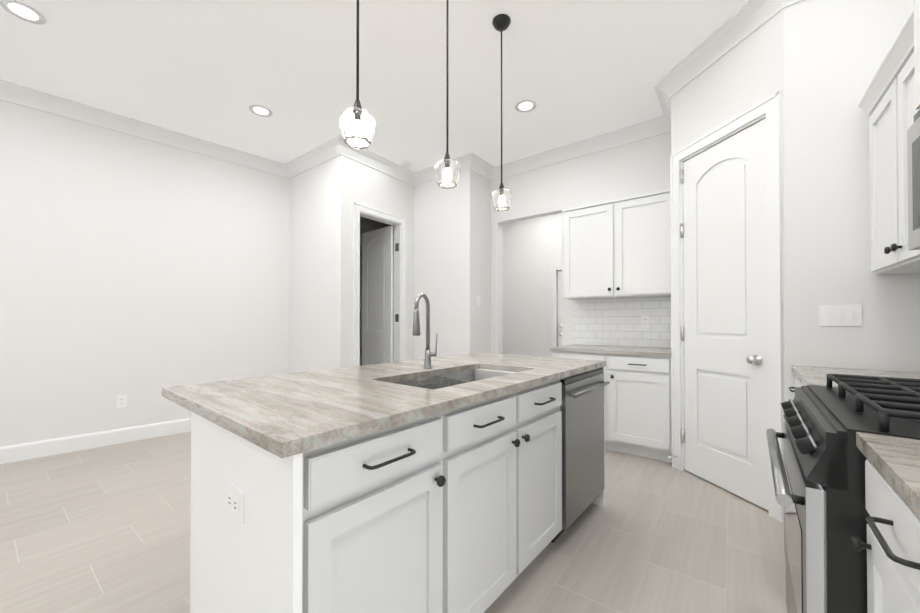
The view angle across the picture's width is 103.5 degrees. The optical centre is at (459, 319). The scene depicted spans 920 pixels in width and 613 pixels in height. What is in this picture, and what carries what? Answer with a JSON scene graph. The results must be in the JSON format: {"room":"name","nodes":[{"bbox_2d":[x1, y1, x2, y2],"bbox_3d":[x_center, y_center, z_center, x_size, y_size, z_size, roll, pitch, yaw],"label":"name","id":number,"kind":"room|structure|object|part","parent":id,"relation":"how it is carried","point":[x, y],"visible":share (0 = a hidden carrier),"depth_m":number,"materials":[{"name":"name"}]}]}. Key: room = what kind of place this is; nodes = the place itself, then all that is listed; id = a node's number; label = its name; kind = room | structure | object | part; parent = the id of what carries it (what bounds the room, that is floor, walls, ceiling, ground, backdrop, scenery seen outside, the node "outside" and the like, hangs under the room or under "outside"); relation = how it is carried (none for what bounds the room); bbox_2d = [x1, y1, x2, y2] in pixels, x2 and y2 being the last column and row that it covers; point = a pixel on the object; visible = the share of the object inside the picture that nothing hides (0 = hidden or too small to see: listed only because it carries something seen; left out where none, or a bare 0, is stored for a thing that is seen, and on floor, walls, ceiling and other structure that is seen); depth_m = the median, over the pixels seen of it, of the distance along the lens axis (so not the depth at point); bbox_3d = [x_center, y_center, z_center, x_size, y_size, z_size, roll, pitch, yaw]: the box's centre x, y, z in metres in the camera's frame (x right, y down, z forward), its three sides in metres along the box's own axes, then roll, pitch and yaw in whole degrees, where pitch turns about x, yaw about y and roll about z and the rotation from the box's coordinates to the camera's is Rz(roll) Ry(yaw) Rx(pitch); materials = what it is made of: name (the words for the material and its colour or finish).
{"room":"kitchen","nodes":[
{"label":"kitchen","id":0,"kind":"room"},
{"bbox_2d":[0,100,287,446],"bbox_3d":[-4.044,-0.372,2.987,1.035,3.120,8.528,0,-1,37],"label":"wall","id":1,"kind":"structure","parent":0,"point":[140,272],"depth_m":3.51,"materials":[{"name":"white paint"}]},
{"bbox_2d":[0,418,190,463],"bbox_3d":[-4.544,1.111,2.198,0.929,0.140,6.690,0,-1,37],"label":"baseboard","id":2,"kind":"structure","parent":1,"relation":"attached to","point":[28,450],"depth_m":3.33,"materials":[{"name":"white paint"}]},
{"bbox_2d":[116,395,126,407],"bbox_3d":[-3.265,0.792,3.497,0.009,0.116,0.072,0,-1,45],"label":"wall outlet","id":3,"kind":"object","parent":1,"relation":"attached to","point":[121,401],"visible":1,"depth_m":3.50,"materials":[{"name":"white plastic"}]},
{"bbox_2d":[0,79,291,177],"bbox_3d":[-4.513,-1.880,2.191,1.017,0.118,6.703,0,-1,37],"label":"crown molding","id":4,"kind":"structure","parent":1,"relation":"attached to","point":[9,92],"depth_m":3.50,"materials":[{"name":"white paint"}]},
{"bbox_2d":[288,155,351,373],"bbox_3d":[-1.697,-0.360,4.333,1.075,3.120,0.122,0,-1,37],"label":"wall","id":5,"kind":"structure","parent":0,"point":[319,197],"depth_m":4.20,"materials":[{"name":"white paint"}]},
{"bbox_2d":[284,136,351,176],"bbox_3d":[-1.687,-1.863,4.189,1.102,0.118,0.116,0,-1,37],"label":"crown molding","id":6,"kind":"structure","parent":5,"relation":"attached to","point":[335,147],"depth_m":4.15,"materials":[{"name":"white paint"}]},
{"bbox_2d":[0,0,749,171],"bbox_3d":[-1.250,-1.989,2.172,7.630,0.100,10.500,0,-1,37],"label":"ceiling","id":7,"kind":"structure","parent":0,"point":[213,71],"depth_m":2.76,"materials":[{"name":"white paint"}]},
{"bbox_2d":[0,0,45,24],"bbox_3d":[-2.746,-1.935,2.280,0.189,0.005,0.189,0,-1,13],"label":"recessed light","id":8,"kind":"object","parent":7,"relation":"in","point":[22,11],"depth_m":2.28,"materials":[{"name":"white paint"}]},
{"bbox_2d":[249,105,271,116],"bbox_3d":[-1.839,-1.925,3.350,0.189,0.005,0.189,0,-1,31],"label":"recessed light","id":9,"kind":"object","parent":7,"relation":"in","point":[259,110],"depth_m":3.34,"materials":[{"name":"white paint"}]},
{"bbox_2d":[339,0,375,148],"bbox_3d":[-0.408,-1.322,1.448,0.140,1.244,0.140,0,-1,37],"label":"pendant light","id":10,"kind":"object","parent":7,"relation":"hanging from","point":[357,124],"visible":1,"depth_m":1.41,"materials":[{"name":"clear glass"}]},
{"bbox_3d":[-0.408,-0.762,1.443,0.140,0.125,0.140,0,-1,37],"label":"lamp shade","id":11,"kind":"part","parent":10,"relation":"part of","materials":[{"name":"clear glass"}]},
{"bbox_3d":[-0.408,-1.367,1.448,0.120,1.154,0.120,0,-1,37],"label":"cord","id":12,"kind":"part","parent":10,"relation":"part of","materials":[{"name":"black metal"}]},
{"bbox_2d":[401,161,410,167],"bbox_3d":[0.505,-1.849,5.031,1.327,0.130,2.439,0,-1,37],"label":"smoke detector","id":13,"kind":"object","parent":7,"relation":"attached to","point":[405,164],"visible":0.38,"depth_m":4.43,"materials":[{"name":"white plastic"}]},
{"bbox_2d":[434,0,460,188],"bbox_3d":[-0.066,-1.320,1.904,0.140,1.240,0.140,0,-1,37],"label":"pendant light","id":14,"kind":"object","parent":7,"relation":"hanging from","point":[447,169],"visible":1,"depth_m":1.88,"materials":[{"name":"clear glass"}]},
{"bbox_3d":[-0.066,-0.763,1.899,0.140,0.125,0.140,0,-1,37],"label":"lamp shade","id":15,"kind":"part","parent":14,"relation":"part of","materials":[{"name":"clear glass"}]},
{"bbox_3d":[-0.066,-1.366,1.904,0.120,1.149,0.120,0,-1,37],"label":"cord","id":16,"kind":"part","parent":14,"relation":"part of","materials":[{"name":"black metal"}]},
{"bbox_2d":[491,14,511,211],"bbox_3d":[0.270,-1.324,2.352,0.140,1.224,0.140,0,-1,37],"label":"pendant light","id":17,"kind":"object","parent":7,"relation":"hanging from","point":[501,197],"visible":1,"depth_m":2.32,"materials":[{"name":"clear glass"}]},
{"bbox_3d":[0.270,-0.774,2.347,0.140,0.125,0.140,0,-1,37],"label":"lamp shade","id":18,"kind":"part","parent":17,"relation":"part of","materials":[{"name":"clear glass"}]},
{"bbox_2d":[515,100,535,112],"bbox_3d":[0.594,-1.926,3.277,0.189,0.005,0.189,0,0,1],"label":"recessed light","id":19,"kind":"object","parent":7,"relation":"in","point":[524,106],"depth_m":3.28,"materials":[{"name":"white paint"}]},
{"bbox_2d":[352,160,411,366],"bbox_3d":[-0.865,-0.358,4.648,0.120,3.120,1.560,0,-1,37],"label":"wall","id":20,"kind":"structure","parent":0,"point":[371,187],"depth_m":4.62,"materials":[{"name":"white paint"}]},
{"bbox_2d":[353,202,406,366],"bbox_3d":[-1.010,-0.059,4.451,0.168,2.520,0.820,0,-1,37],"label":"door frame","id":21,"kind":"structure","parent":20,"relation":"attached to","point":[399,223],"depth_m":4.67,"materials":[{"name":"white paint"}]},
{"bbox_2d":[362,226,398,365],"bbox_3d":[-1.069,-0.012,4.921,0.734,2.410,0.131,0,-1,37],"label":"bedroom door","id":22,"kind":"structure","parent":20,"relation":"in","point":[377,296],"depth_m":4.89,"materials":[{"name":"white paint"}]},
{"bbox_2d":[345,148,418,185],"bbox_3d":[-0.911,-1.861,4.402,0.116,0.118,1.123,0,-1,37],"label":"crown molding","id":23,"kind":"structure","parent":20,"relation":"attached to","point":[363,156],"depth_m":4.37,"materials":[{"name":"white paint"}]},
{"bbox_2d":[0,431,787,612],"bbox_3d":[-2.150,1.221,0.945,7.630,0.100,13.500,0,-1,37],"label":"floor","id":24,"kind":"structure","parent":0,"point":[105,529],"depth_m":1.90,"materials":[{"name":"tile"}]},
{"bbox_2d":[164,365,609,612],"bbox_3d":[-0.071,0.736,1.820,1.012,0.883,2.009,0,-1,39],"label":"kitchen island","id":25,"kind":"object","parent":24,"relation":"on","point":[471,483],"depth_m":1.08,"materials":[{"name":"white wood"}]},
{"bbox_2d":[225,482,244,524],"bbox_3d":[-0.599,0.486,0.962,0.122,0.074,0.009,0,-1,39],"label":"outlet","id":26,"kind":"object","parent":25,"relation":"attached to","point":[234,493],"depth_m":0.95,"materials":[{"name":"white plastic"}]},
{"bbox_2d":[162,353,605,460],"bbox_3d":[-0.098,0.281,1.852,0.995,0.036,2.050,0,-1,39],"label":"island countertop","id":27,"kind":"structure","parent":25,"relation":"on","point":[274,414],"depth_m":1.23,"materials":[{"name":"beige stone"}]},
{"bbox_2d":[412,293,437,368],"bbox_3d":[-0.196,0.062,1.917,0.083,0.403,0.158,0,-1,39],"label":"faucet","id":28,"kind":"object","parent":27,"relation":"on","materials":[{"name":"silver metal"}]},
{"bbox_2d":[395,370,474,389],"bbox_3d":[0.008,0.398,1.763,0.440,0.204,0.860,0,-1,39],"label":"sink","id":29,"kind":"object","parent":27,"relation":"in","point":[436,380],"depth_m":1.85,"materials":[{"name":"silver metal"}]},
{"bbox_2d":[551,368,609,542],"bbox_3d":[0.704,0.734,2.069,0.132,0.852,0.590,0,-1,39],"label":"dishwasher","id":30,"kind":"object","parent":25,"relation":"in","point":[582,407],"depth_m":1.99,"materials":[{"name":"silver metal"}]},
{"bbox_2d":[550,189,671,461],"bbox_3d":[1.477,0.022,3.481,1.033,2.340,0.666,0,-1,37],"label":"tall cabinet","id":31,"kind":"object","parent":24,"relation":"on","point":[617,271],"visible":0.73,"depth_m":3.39,"materials":[{"name":"painted wood"},{"name":"black metal"}]},
{"bbox_2d":[770,380,919,612],"bbox_3d":[1.355,0.718,0.950,0.740,0.905,0.917,0,-1,37],"label":"stove","id":32,"kind":"object","parent":24,"relation":"on","point":[800,481],"depth_m":0.95,"materials":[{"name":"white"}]},
{"bbox_2d":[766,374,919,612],"bbox_3d":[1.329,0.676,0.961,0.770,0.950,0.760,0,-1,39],"label":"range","id":33,"kind":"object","parent":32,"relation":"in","point":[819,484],"depth_m":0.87,"materials":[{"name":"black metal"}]},
{"bbox_2d":[792,365,919,603],"bbox_3d":[0.947,0.265,0.367,0.767,0.036,3.918,0,-1,37],"label":"countertop","id":34,"kind":"structure","parent":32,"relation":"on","point":[882,481],"depth_m":0.82,"materials":[{"name":"beige stone"}]},
{"bbox_2d":[826,468,889,612],"bbox_3d":[0.936,0.724,0.372,0.693,0.883,0.660,0,-1,37],"label":"base cabinet","id":35,"kind":"object","parent":24,"relation":"on","point":[857,568],"depth_m":0.83,"materials":[{"name":"white"}]},
{"bbox_2d":[890,564,919,612],"bbox_3d":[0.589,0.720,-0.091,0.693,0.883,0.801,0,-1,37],"label":"base cabinet","id":36,"kind":"object","parent":24,"relation":"on","point":[902,600],"depth_m":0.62,"materials":[{"name":"white wood"}]},
{"bbox_2d":[412,169,475,359],"bbox_3d":[-0.222,-0.358,4.634,0.915,3.120,0.150,0,-1,37],"label":"wall","id":37,"kind":"structure","parent":0,"point":[443,220],"depth_m":4.54,"materials":[{"name":"white paint"}]},
{"bbox_2d":[416,153,479,183],"bbox_3d":[-0.191,-1.860,4.492,0.912,0.118,0.116,0,-1,37],"label":"crown molding","id":38,"kind":"structure","parent":37,"relation":"attached to","point":[468,161],"depth_m":4.37,"materials":[{"name":"white paint"}]},
{"bbox_2d":[476,173,491,352],"bbox_3d":[0.246,-0.358,4.583,0.135,3.120,0.330,0,-1,37],"label":"wall","id":39,"kind":"structure","parent":0,"point":[483,185],"depth_m":4.57,"materials":[{"name":"white paint"}]},
{"bbox_2d":[472,158,495,179],"bbox_3d":[0.271,-1.860,4.445,0.116,0.118,0.330,0,-1,37],"label":"crown molding","id":40,"kind":"structure","parent":39,"relation":"attached to","point":[486,170],"depth_m":4.52,"materials":[{"name":"white paint"}]},
{"bbox_2d":[492,184,647,356],"bbox_3d":[1.820,-0.346,5.994,3.220,3.120,0.120,0,-1,37],"label":"wall","id":41,"kind":"structure","parent":0,"point":[525,245],"depth_m":6.24,"materials":[{"name":"white paint"}]},
{"bbox_2d":[551,265,561,356],"bbox_3d":[1.973,0.152,5.785,1.070,2.120,0.024,0,-1,37],"label":"door frame","id":42,"kind":"structure","parent":41,"relation":"attached to","point":[554,268],"depth_m":6.08,"materials":[{"name":"white paint"}]},
{"bbox_2d":[558,271,561,346],"bbox_3d":[1.991,0.195,5.809,0.890,2.010,0.112,0,-1,37],"label":"entry door","id":43,"kind":"structure","parent":41,"relation":"in","point":[559,308],"depth_m":6.06,"materials":[{"name":"white paint"}]},
{"bbox_2d":[490,118,670,180],"bbox_3d":[1.213,-1.864,4.040,2.110,0.118,0.116,0,-1,37],"label":"crown molding","id":44,"kind":"structure","parent":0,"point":[650,128],"depth_m":3.94,"materials":[{"name":"white paint"}]},
{"bbox_2d":[648,132,675,347],"bbox_3d":[2.510,-0.360,4.329,0.120,3.120,1.680,0,-1,37],"label":"wall","id":45,"kind":"structure","parent":0,"point":[660,147],"depth_m":3.55,"materials":[{"name":"white paint"}]},
{"bbox_2d":[573,297,670,347],"bbox_3d":[1.674,0.032,3.744,1.033,0.494,0.008,0,-1,37],"label":"backsplash","id":46,"kind":"structure","parent":45,"relation":"attached to","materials":[{"name":"tile"}]},
{"bbox_2d":[641,316,648,327],"bbox_3d":[1.844,0.023,3.606,0.072,0.116,0.009,0,-1,37],"label":"outlet","id":47,"kind":"object","parent":46,"relation":"attached to","point":[644,319],"depth_m":3.60,"materials":[{"name":"white plastic"}]},
{"bbox_2d":[654,76,675,131],"bbox_3d":[1.807,-1.871,3.169,0.116,0.118,0.529,0,-1,37],"label":"crown molding","id":48,"kind":"structure","parent":45,"relation":"attached to","point":[665,89],"depth_m":3.06,"materials":[{"name":"white paint"}]},
{"bbox_2d":[876,0,919,371],"bbox_3d":[0.741,-0.403,-0.646,0.120,3.120,8.400,0,-1,37],"label":"wall","id":49,"kind":"structure","parent":0,"point":[899,293],"depth_m":1.85,"materials":[{"name":"white paint"}]},
{"bbox_2d":[667,118,767,509],"bbox_3d":[1.802,-0.033,2.555,0.144,2.410,0.705,0,-1,-16],"label":"pantry door","id":50,"kind":"structure","parent":49,"relation":"in","point":[724,331],"depth_m":2.48,"materials":[{"name":"white paint"}]},
{"bbox_2d":[670,91,783,521],"bbox_3d":[1.858,-0.076,2.537,0.144,2.520,0.830,0,0,-11],"label":"door frame","id":51,"kind":"structure","parent":49,"relation":"attached to","point":[769,109],"depth_m":2.19,"materials":[{"name":"white paint"}]},
{"bbox_2d":[819,304,861,325],"bbox_3d":[2.068,-0.021,1.972,0.162,0.116,0.012,0,-1,37],"label":"light switch","id":52,"kind":"object","parent":49,"relation":"attached to","point":[840,315],"visible":1,"depth_m":1.97,"materials":[{"name":"white plastic"}]},
{"bbox_2d":[862,32,919,274],"bbox_3d":[2.032,-0.683,1.473,0.348,0.897,0.856,0,-1,37],"label":"upper cabinet","id":53,"kind":"object","parent":49,"relation":"attached to","point":[872,105],"depth_m":1.77,"materials":[{"name":"white wood"}]},
{"bbox_2d":[882,44,919,259],"bbox_3d":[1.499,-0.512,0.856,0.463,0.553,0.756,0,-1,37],"label":"upper cabinet","id":54,"kind":"object","parent":49,"relation":"attached to","point":[901,105],"depth_m":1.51,"materials":[{"name":"white wood"}]},
{"bbox_2d":[907,110,919,249],"bbox_3d":[1.499,-0.474,0.856,0.464,0.478,0.756,0,-1,37],"label":"microwave","id":55,"kind":"object","parent":54,"relation":"in","point":[913,133],"depth_m":1.23,"materials":[{"name":"silver metal"}]},
{"bbox_2d":[906,0,919,59],"bbox_3d":[1.521,-1.124,0.845,0.408,0.812,0.760,0,-1,37],"label":"upper cabinet","id":56,"kind":"object","parent":49,"relation":"attached to","point":[913,20],"depth_m":1.35,"materials":[{"name":"white wood"}]}
]}

